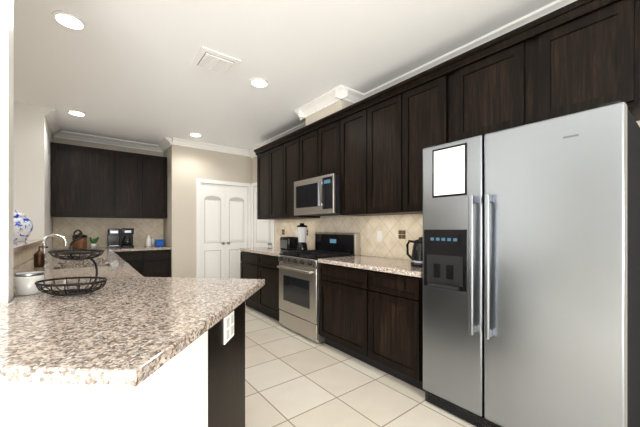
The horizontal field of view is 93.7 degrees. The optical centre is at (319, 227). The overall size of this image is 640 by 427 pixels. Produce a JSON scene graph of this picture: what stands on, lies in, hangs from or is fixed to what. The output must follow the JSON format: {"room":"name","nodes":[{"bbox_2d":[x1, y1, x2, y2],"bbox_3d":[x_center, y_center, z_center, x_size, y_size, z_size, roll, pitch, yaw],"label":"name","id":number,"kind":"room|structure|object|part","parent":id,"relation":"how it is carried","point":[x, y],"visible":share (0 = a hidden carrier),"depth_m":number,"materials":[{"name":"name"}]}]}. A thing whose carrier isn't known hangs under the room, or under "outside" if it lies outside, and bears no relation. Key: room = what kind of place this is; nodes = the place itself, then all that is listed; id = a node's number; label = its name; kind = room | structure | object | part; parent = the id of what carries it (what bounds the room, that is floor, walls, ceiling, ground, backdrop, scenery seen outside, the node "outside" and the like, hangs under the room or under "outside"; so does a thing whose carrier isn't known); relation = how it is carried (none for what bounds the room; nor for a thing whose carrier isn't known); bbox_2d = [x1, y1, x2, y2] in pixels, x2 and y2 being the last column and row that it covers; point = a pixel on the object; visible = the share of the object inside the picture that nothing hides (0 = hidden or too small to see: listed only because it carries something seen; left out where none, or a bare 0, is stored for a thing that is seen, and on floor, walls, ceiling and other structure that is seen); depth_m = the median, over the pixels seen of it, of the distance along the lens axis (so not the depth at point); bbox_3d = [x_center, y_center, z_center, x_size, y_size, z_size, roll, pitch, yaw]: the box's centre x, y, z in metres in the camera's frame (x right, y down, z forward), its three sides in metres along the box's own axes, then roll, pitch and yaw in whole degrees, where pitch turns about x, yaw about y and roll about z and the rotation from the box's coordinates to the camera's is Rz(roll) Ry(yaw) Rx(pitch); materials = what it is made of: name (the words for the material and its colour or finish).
{"room":"kitchen","nodes":[
{"label":"kitchen","id":0,"kind":"room"},
{"bbox_2d":[0,0,13,303],"bbox_3d":[-3.322,-0.130,-0.184,4.938,2.720,0.120,0,0,-38],"label":"wall","id":1,"kind":"structure","parent":0,"point":[6,151],"depth_m":1.28,"materials":[{"name":"white paint"}]},
{"bbox_2d":[14,102,51,252],"bbox_3d":[-3.879,-0.130,4.031,0.350,2.720,1.130,0,0,-38],"label":"wall","id":2,"kind":"structure","parent":0,"point":[32,164],"depth_m":3.63,"materials":[{"name":"white paint"}]},
{"bbox_2d":[44,107,63,135],"bbox_3d":[-3.664,-1.439,4.123,0.100,0.100,1.010,0,0,-38],"label":"crown molding","id":3,"kind":"structure","parent":2,"relation":"attached to","point":[50,114],"depth_m":4.06,"materials":[{"name":"white"}]},
{"bbox_2d":[0,216,163,302],"bbox_3d":[-2.228,0.075,3.401,1.576,0.488,4.154,0,0,-38],"label":"backsplash","id":4,"kind":"structure","parent":2,"relation":"attached to","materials":[{"name":"beige tile"}]},
{"bbox_2d":[51,142,91,217],"bbox_3d":[-3.802,-0.705,4.585,0.445,1.070,0.346,0,0,-38],"label":"upper cabinet","id":5,"kind":"object","parent":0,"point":[71,165],"depth_m":4.46,"materials":[{"name":"wood"}]},
{"bbox_2d":[52,131,155,150],"bbox_3d":[-3.456,-1.439,5.016,1.530,0.100,0.101,0,0,-38],"label":"crown molding","id":6,"kind":"structure","parent":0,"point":[67,135],"depth_m":4.95,"materials":[{"name":"white"}]},
{"bbox_2d":[92,148,119,217],"bbox_3d":[-3.528,-0.705,4.799,0.508,1.070,0.346,0,0,-38],"label":"upper cabinet","id":7,"kind":"object","parent":0,"relation":"attached to","point":[105,162],"depth_m":4.71,"materials":[{"name":"wood"}]},
{"bbox_2d":[120,151,147,217],"bbox_3d":[-3.228,-0.705,5.033,0.509,1.070,0.346,0,0,-38],"label":"upper cabinet","id":8,"kind":"object","parent":0,"relation":"attached to","point":[133,166],"depth_m":4.94,"materials":[{"name":"wood"}]},
{"bbox_2d":[52,137,274,277],"bbox_3d":[-4.360,-0.130,3.437,7.760,2.720,1.715,0,0,-38],"label":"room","id":9,"kind":"structure","parent":0,"point":[198,181],"depth_m":5.24,"materials":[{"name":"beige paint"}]},
{"bbox_3d":[-1.466,0.182,5.189,1.039,2.095,0.914,0,0,-38],"label":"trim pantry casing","id":10,"kind":"part","parent":9,"relation":"part of","materials":[{"name":"white wood"}]},
{"bbox_2d":[163,145,251,277],"bbox_3d":[-2.111,-0.130,5.699,1.430,2.720,0.680,0,0,-38],"label":"wall","id":11,"kind":"structure","parent":0,"point":[187,167],"depth_m":5.16,"materials":[{"name":"beige paint"}]},
{"bbox_2d":[148,155,166,217],"bbox_3d":[-2.953,-0.705,5.248,0.444,1.070,0.346,0,0,-38],"label":"upper cabinet","id":12,"kind":"object","parent":11,"relation":"attached to","point":[157,165],"depth_m":5.16,"materials":[{"name":"wood"}]},
{"bbox_2d":[156,139,171,151],"bbox_3d":[-2.684,-1.439,5.187,0.100,0.100,0.540,0,0,-38],"label":"crown molding","id":13,"kind":"structure","parent":11,"relation":"attached to","point":[162,147],"depth_m":5.32,"materials":[{"name":"white"}]},
{"bbox_2d":[164,137,247,155],"bbox_3d":[-1.969,-1.439,5.313,1.381,0.100,0.101,0,0,-38],"label":"crown molding","id":14,"kind":"structure","parent":11,"relation":"attached to","point":[174,141],"depth_m":5.27,"materials":[{"name":"white"}]},
{"bbox_2d":[200,183,247,278],"bbox_3d":[-1.747,0.213,5.543,0.897,2.018,0.103,0,0,-38],"label":"pantry door","id":15,"kind":"structure","parent":11,"relation":"in","point":[223,224],"depth_m":5.53,"materials":[{"name":"white wood"}]},
{"bbox_2d":[14,0,556,149],"bbox_3d":[-1.778,-1.540,0.229,7.880,0.100,9.950,0,0,-38],"label":"ceiling","id":16,"kind":"structure","parent":0,"point":[121,69],"depth_m":2.58,"materials":[{"name":"white paint"}]},
{"bbox_2d":[52,11,85,30],"bbox_3d":[-1.795,-1.483,2.151,0.190,0.012,0.190,0,0,-38],"label":"recessed light","id":17,"kind":"object","parent":16,"relation":"in","point":[68,20],"visible":0.98,"depth_m":2.13,"materials":[{"name":"white plastic"}]},
{"bbox_2d":[67,110,85,115],"bbox_3d":[-3.143,-1.483,3.877,0.190,0.012,0.190,0,0,-38],"label":"recessed light","id":18,"kind":"object","parent":16,"relation":"in","point":[76,112],"visible":0.94,"depth_m":3.87,"materials":[{"name":"white"}]},
{"bbox_2d":[189,133,201,136],"bbox_3d":[-1.978,-1.483,4.774,0.190,0.012,0.190,0,0,-38],"label":"recessed light","id":19,"kind":"object","parent":16,"relation":"in","point":[196,134],"visible":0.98,"depth_m":4.74,"materials":[{"name":"white"}]},
{"bbox_2d":[190,46,240,76],"bbox_3d":[-0.937,-1.476,2.694,0.340,0.026,0.340,0,0,-38],"label":"ceiling vent","id":20,"kind":"object","parent":16,"relation":"in","point":[207,59],"visible":1,"depth_m":2.66,"materials":[{"name":"white metal"}]},
{"bbox_2d":[250,78,268,87],"bbox_3d":[-0.621,-1.483,3.068,0.190,0.012,0.190,0,0,-38],"label":"recessed light","id":21,"kind":"object","parent":16,"relation":"in","point":[259,82],"visible":1,"depth_m":3.05,"materials":[{"name":"white plastic"}]},
{"bbox_2d":[294,85,351,123],"bbox_3d":[-0.014,-1.439,3.492,0.100,0.100,0.882,0,0,-38],"label":"crown molding","id":22,"kind":"structure","parent":16,"relation":"attached to","point":[334,96],"depth_m":3.40,"materials":[{"name":"white wood"}]},
{"bbox_2d":[306,100,351,125],"bbox_3d":[0.172,-1.382,3.637,0.369,0.214,0.680,0,0,-38],"label":"chase","id":23,"kind":"object","parent":16,"relation":"attached to","point":[331,109],"visible":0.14,"depth_m":3.45,"materials":[{"name":"beige paint"}]},
{"bbox_2d":[245,301,475,426],"bbox_3d":[-1.778,1.280,0.229,7.880,0.100,9.950,0,0,-38],"label":"floor","id":24,"kind":"structure","parent":0,"point":[293,378],"depth_m":2.29,"materials":[{"name":"tile"}]},
{"bbox_2d":[4,362,231,426],"bbox_3d":[-1.012,0.795,0.986,1.096,0.871,0.865,0,0,-38],"label":"base cabinet","id":25,"kind":"object","parent":24,"relation":"on","point":[204,399],"depth_m":0.92,"materials":[{"name":"paint"}]},
{"bbox_2d":[0,246,264,426],"bbox_3d":[-2.102,0.339,2.742,2.190,0.038,5.345,0,0,-38],"label":"countertop","id":26,"kind":"structure","parent":25,"relation":"on","point":[146,326],"depth_m":1.02,"materials":[{"name":"beige stone"}]},
{"bbox_2d":[14,271,44,294],"bbox_3d":[-1.419,0.268,1.467,0.110,0.102,0.110,0,0,-38],"label":"canister","id":27,"kind":"object","parent":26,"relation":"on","point":[25,282],"visible":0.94,"depth_m":1.43,"materials":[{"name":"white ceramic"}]},
{"bbox_2d":[33,233,67,267],"bbox_3d":[-2.362,0.186,2.641,0.197,0.268,0.418,0,0,-38],"label":"faucet","id":28,"kind":"object","parent":26,"relation":"on","point":[40,260],"depth_m":2.56,"materials":[{"name":"silver metal"}]},
{"bbox_2d":[34,230,107,295],"bbox_3d":[-1.197,0.164,1.451,0.276,0.312,0.267,0,0,-38],"label":"wire basket","id":29,"kind":"object","parent":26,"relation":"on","point":[77,290],"visible":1,"depth_m":1.44,"materials":[{"name":"grey metal"}]},
{"bbox_2d":[72,233,86,248],"bbox_3d":[-3.706,0.197,4.630,0.184,0.245,0.184,0,0,-38],"label":"knife block","id":30,"kind":"object","parent":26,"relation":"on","point":[81,243],"visible":0.81,"depth_m":4.57,"materials":[{"name":"brown wood"}]},
{"bbox_2d":[89,237,98,247],"bbox_3d":[-3.594,0.230,4.777,0.129,0.178,0.134,0,0,-38],"label":"plant","id":31,"kind":"object","parent":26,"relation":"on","point":[93,244],"visible":1,"depth_m":4.74,"materials":[{"name":"green plant"}]},
{"bbox_2d":[107,228,133,247],"bbox_3d":[-3.276,0.162,4.932,0.350,0.315,0.234,0,0,-38],"label":"coffee maker","id":32,"kind":"object","parent":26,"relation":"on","point":[121,237],"visible":1,"depth_m":4.89,"materials":[{"name":"black plastic"}]},
{"bbox_2d":[146,235,163,246],"bbox_3d":[-2.899,0.224,5.264,0.277,0.190,0.155,0,0,-38],"label":"bottles","id":33,"kind":"object","parent":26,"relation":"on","point":[153,242],"visible":1,"depth_m":5.24,"materials":[{"name":"white"}]},
{"bbox_2d":[232,358,244,426],"bbox_3d":[-0.863,0.795,1.379,0.980,0.871,0.962,0,0,-38],"label":"base cabinet","id":34,"kind":"object","parent":24,"relation":"on","point":[238,368],"depth_m":1.47,"materials":[{"name":"wood"}]},
{"bbox_2d":[240,252,254,308],"bbox_3d":[-0.797,0.796,4.657,0.638,0.868,0.679,0,0,-38],"label":"base cabinet","id":35,"kind":"object","parent":24,"relation":"on","point":[247,259],"depth_m":4.52,"materials":[{"name":"brown wood"}]},
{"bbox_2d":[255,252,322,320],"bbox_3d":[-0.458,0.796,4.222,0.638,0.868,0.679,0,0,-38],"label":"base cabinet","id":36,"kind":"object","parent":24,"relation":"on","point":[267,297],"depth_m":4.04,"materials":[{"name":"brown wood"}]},
{"bbox_2d":[239,248,310,255],"bbox_3d":[-0.636,0.340,4.442,0.648,0.040,1.247,0,0,-38],"label":"countertop","id":37,"kind":"structure","parent":36,"relation":"on","point":[270,251],"depth_m":4.33,"materials":[{"name":"beige stone"}]},
{"bbox_2d":[280,237,297,250],"bbox_3d":[-0.447,0.223,4.321,0.185,0.192,0.240,0,0,-38],"label":"toaster","id":38,"kind":"object","parent":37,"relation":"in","point":[288,243],"visible":0.9,"depth_m":4.23,"materials":[{"name":"black metal"}]},
{"bbox_2d":[296,223,307,250],"bbox_3d":[-0.245,0.127,4.098,0.156,0.385,0.156,0,0,-38],"label":"blender","id":39,"kind":"object","parent":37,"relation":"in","point":[302,234],"visible":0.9,"depth_m":4.05,"materials":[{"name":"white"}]},
{"bbox_2d":[277,232,359,342],"bbox_3d":[-0.041,0.645,3.618,0.710,1.170,0.776,0,0,-38],"label":"range","id":40,"kind":"object","parent":24,"relation":"on","point":[299,279],"visible":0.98,"depth_m":3.45,"materials":[{"name":"silver metal"}]},
{"bbox_2d":[318,260,358,359],"bbox_3d":[0.467,0.796,3.038,0.638,0.868,0.754,0,0,-38],"label":"base cabinet","id":41,"kind":"object","parent":24,"relation":"on","point":[338,283],"depth_m":2.89,"materials":[{"name":"brown wood"}]},
{"bbox_2d":[359,268,424,390],"bbox_3d":[0.800,0.796,2.612,0.638,0.868,0.582,0,0,-38],"label":"base cabinet","id":42,"kind":"object","parent":24,"relation":"on","point":[390,303],"depth_m":2.40,"materials":[{"name":"brown wood"}]},
{"bbox_2d":[323,256,422,279],"bbox_3d":[0.607,0.340,2.851,0.648,0.040,1.222,0,0,-38],"label":"countertop","id":43,"kind":"structure","parent":42,"relation":"on","point":[387,264],"depth_m":2.71,"materials":[{"name":"beige stone"}]},
{"bbox_2d":[406,237,422,266],"bbox_3d":[0.837,0.198,2.535,0.174,0.243,0.257,0,0,-38],"label":"kettle","id":44,"kind":"object","parent":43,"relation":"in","point":[416,257],"visible":0.65,"depth_m":2.47,"materials":[{"name":"black"}]},
{"bbox_2d":[423,100,639,426],"bbox_3d":[1.267,0.329,1.899,0.725,1.802,1.010,0,0,-38],"label":"fridge","id":45,"kind":"object","parent":24,"relation":"on","point":[531,274],"visible":1,"depth_m":1.58,"materials":[{"name":"grey metal"}]},
{"bbox_2d":[252,121,639,257],"bbox_3d":[1.280,-0.130,2.618,0.120,2.720,9.950,0,0,-38],"label":"wall","id":46,"kind":"structure","parent":0,"point":[254,169],"depth_m":5.70,"materials":[{"name":"beige paint"}]},
{"bbox_2d":[255,144,266,219],"bbox_3d":[-0.748,-0.706,4.829,0.348,1.131,0.479,0,0,-38],"label":"upper cabinet","id":47,"kind":"object","parent":46,"relation":"attached to","point":[261,153],"depth_m":4.78,"materials":[{"name":"brown wood"}]},
{"bbox_2d":[254,186,271,247],"bbox_3d":[-1.058,0.213,5.493,0.103,2.018,0.754,0,0,-38],"label":"door leaf","id":48,"kind":"structure","parent":46,"relation":"in","point":[262,233],"depth_m":5.55,"materials":[{"name":"white wood"}]},
{"bbox_2d":[267,140,278,219],"bbox_3d":[-0.514,-0.706,4.529,0.348,1.131,0.538,0,0,-38],"label":"upper cabinet","id":49,"kind":"object","parent":46,"relation":"attached to","point":[273,148],"depth_m":4.50,"materials":[{"name":"brown wood"}]},
{"bbox_2d":[248,122,305,158],"bbox_3d":[-0.674,-1.424,4.899,0.150,0.130,2.350,0,0,-38],"label":"crown molding","id":50,"kind":"structure","parent":46,"relation":"attached to","point":[251,153],"depth_m":4.97,"materials":[{"name":"white wood"}]},
{"bbox_2d":[279,128,322,219],"bbox_3d":[-0.261,-0.706,4.206,0.348,1.131,0.538,0,0,-38],"label":"upper cabinet","id":51,"kind":"object","parent":46,"relation":"attached to","point":[290,147],"depth_m":4.14,"materials":[{"name":"brown wood"}]},
{"bbox_2d":[303,124,310,179],"bbox_3d":[0.008,-0.935,3.861,0.348,0.671,0.462,0,0,-38],"label":"upper cabinet","id":52,"kind":"object","parent":46,"relation":"attached to","point":[306,131],"depth_m":3.81,"materials":[{"name":"brown wood"}]},
{"bbox_2d":[311,112,338,177],"bbox_3d":[0.215,-0.935,3.597,0.348,0.671,0.464,0,0,-38],"label":"upper cabinet","id":53,"kind":"object","parent":46,"relation":"attached to","point":[325,132],"depth_m":3.51,"materials":[{"name":"brown wood"}]},
{"bbox_2d":[294,173,339,215],"bbox_3d":[0.059,-0.379,3.687,0.483,0.434,0.790,0,0,-38],"label":"microwave","id":54,"kind":"object","parent":53,"relation":"attached to","point":[318,196],"visible":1,"depth_m":3.48,"materials":[{"name":"silver metal"}]},
{"bbox_2d":[339,104,358,215],"bbox_3d":[0.481,-0.706,3.256,0.348,1.131,0.528,0,0,-38],"label":"upper cabinet","id":55,"kind":"object","parent":46,"relation":"attached to","point":[349,118],"depth_m":3.20,"materials":[{"name":"brown wood"}]},
{"bbox_2d":[275,211,464,265],"bbox_3d":[0.232,0.090,3.847,0.015,0.457,3.253,0,0,-38],"label":"backsplash","id":56,"kind":"structure","parent":46,"relation":"attached to","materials":[{"name":"beige tile"}]},
{"bbox_2d":[359,88,394,215],"bbox_3d":[0.733,-0.706,2.933,0.348,1.131,0.548,0,0,-38],"label":"upper cabinet","id":57,"kind":"object","parent":46,"relation":"attached to","point":[376,113],"depth_m":2.89,"materials":[{"name":"brown wood"}]},
{"bbox_2d":[395,64,446,215],"bbox_3d":[0.971,-0.706,2.628,0.348,1.131,0.482,0,0,-38],"label":"upper cabinet","id":58,"kind":"object","parent":46,"relation":"attached to","point":[421,101],"depth_m":2.55,"materials":[{"name":"brown wood"}]},
{"bbox_2d":[352,0,576,103],"bbox_3d":[2.291,-1.424,1.104,0.150,0.130,5.920,0,0,-38],"label":"crown molding","id":59,"kind":"structure","parent":46,"relation":"attached to","point":[558,4],"depth_m":2.40,"materials":[{"name":"white"}]},
{"bbox_2d":[447,24,526,142],"bbox_3d":[1.294,-0.951,2.215,0.348,0.641,0.558,0,0,-38],"label":"upper cabinet","id":60,"kind":"object","parent":46,"relation":"attached to","point":[487,85],"depth_m":2.09,"materials":[{"name":"brown wood"}]},
{"bbox_2d":[527,0,639,123],"bbox_3d":[1.610,-0.951,1.810,0.348,0.641,0.470,0,0,-38],"label":"upper cabinet","id":61,"kind":"object","parent":46,"relation":"attached to","point":[577,56],"depth_m":1.69,"materials":[{"name":"brown wood"}]},
{"bbox_3d":[0.405,-1.233,3.317,0.394,0.078,4.370,0,0,-38],"label":"crown","id":62,"kind":"part","parent":61,"relation":"part of","materials":[{"name":"brown wood"}]},
{"bbox_3d":[-2.556,0.705,2.419,0.150,1.050,3.040,0,0,-38],"label":"wall","id":63,"kind":"structure","parent":0,"visible":0},
{"bbox_2d":[14,239,42,252],"bbox_3d":[-2.646,0.159,2.351,0.485,0.038,3.020,0,0,-38],"label":"bar","id":64,"kind":"object","parent":63,"relation":"on","point":[21,246],"visible":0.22,"depth_m":2.71,"materials":[{"name":"stone"}]},
{"bbox_2d":[14,210,32,241],"bbox_3d":[-3.150,-0.025,3.123,0.244,0.330,0.244,0,0,-38],"label":"vase","id":65,"kind":"object","parent":64,"relation":"on","point":[23,227],"visible":0.75,"depth_m":3.08,"materials":[{"name":"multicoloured ceramic"}]}
]}

